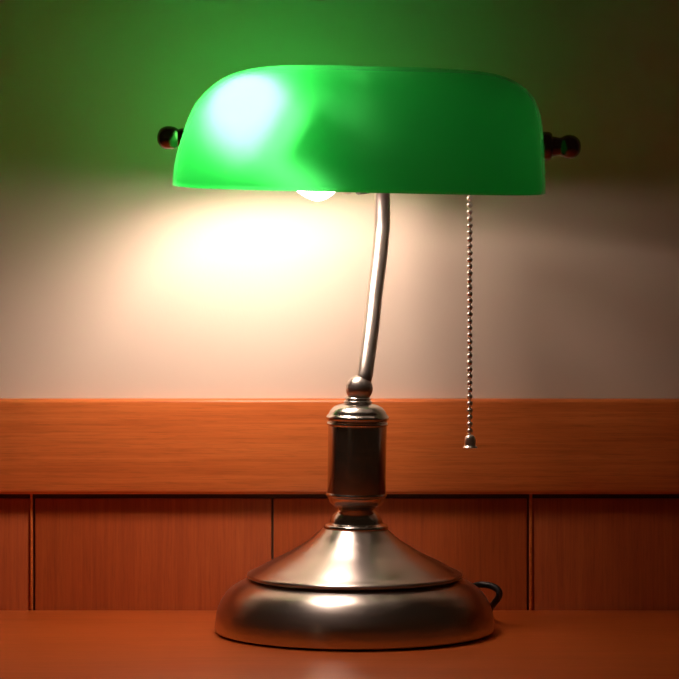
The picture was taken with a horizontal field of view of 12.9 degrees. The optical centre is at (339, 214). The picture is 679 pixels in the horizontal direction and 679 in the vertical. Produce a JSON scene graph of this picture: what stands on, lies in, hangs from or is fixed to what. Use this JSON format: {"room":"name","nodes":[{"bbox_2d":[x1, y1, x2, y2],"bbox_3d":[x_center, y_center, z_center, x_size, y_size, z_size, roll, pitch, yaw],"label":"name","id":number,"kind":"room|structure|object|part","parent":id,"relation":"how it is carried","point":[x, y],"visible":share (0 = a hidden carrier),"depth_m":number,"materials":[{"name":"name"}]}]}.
{"room":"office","nodes":[
{"label":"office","id":0,"kind":"room"},
{"bbox_2d":[0,0,678,609],"bbox_3d":[0.000,-0.065,2.075,3.200,2.150,0.200,0,0,0],"label":"wall","id":1,"kind":"structure","parent":0,"point":[118,280],"depth_m":1.98,"materials":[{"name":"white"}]},
{"bbox_2d":[0,398,678,493],"bbox_3d":[0.000,0.152,1.974,3.200,0.063,0.011,0,0,0],"label":"trim","id":2,"kind":"structure","parent":1,"relation":"attached to","point":[48,445],"depth_m":1.97,"materials":[{"name":"brown wood"}]},
{"bbox_3d":[0.000,1.035,0.525,3.200,0.050,3.300,0,0,0],"label":"floor","id":3,"kind":"structure","parent":0,"visible":0},
{"bbox_2d":[0,610,678,678],"bbox_3d":[0.000,0.635,1.646,1.500,0.750,0.661,0,0,0],"label":"desk","id":4,"kind":"object","parent":3,"relation":"on","point":[34,644],"visible":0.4,"depth_m":1.79,"materials":[{"name":"brown wood"}]},
{"bbox_2d":[157,65,580,650],"bbox_3d":[0.018,0.083,1.881,0.265,0.354,0.186,0,0,0],"label":"desk lamp","id":5,"kind":"object","parent":4,"relation":"on","point":[317,132],"visible":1,"depth_m":1.82,"materials":[{"name":"green glass"}]},
{"bbox_3d":[-0.105,-0.048,1.879,0.018,0.015,0.015,0,0,0],"label":"shade knob","id":6,"kind":"part","parent":5,"relation":"part of","materials":[{"name":"brown metal"}]},
{"bbox_3d":[0.012,-0.053,1.875,0.231,0.082,0.132,0,0,0],"label":"lamp shade","id":7,"kind":"part","parent":5,"relation":"part of","materials":[{"name":"green glass"}]},
{"bbox_3d":[0.023,0.033,1.900,0.013,0.145,0.063,0,0,14],"label":"stem","id":8,"kind":"part","parent":5,"relation":"part of","materials":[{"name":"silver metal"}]},
{"bbox_3d":[0.081,0.055,1.875,0.001,0.167,0.001,0,0,0],"label":"pull chain","id":9,"kind":"part","parent":5,"relation":"part of","materials":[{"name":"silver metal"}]},
{"bbox_3d":[0.049,0.246,1.951,0.149,0.028,0.052,0,0,33],"label":"power cord","id":10,"kind":"part","parent":5,"relation":"part of","materials":[{"name":"black rubber"}]},
{"bbox_3d":[0.137,-0.043,1.879,0.029,0.018,0.018,0,0,0],"label":"shade knob","id":11,"kind":"part","parent":5,"relation":"part of","materials":[{"name":"brown metal"}]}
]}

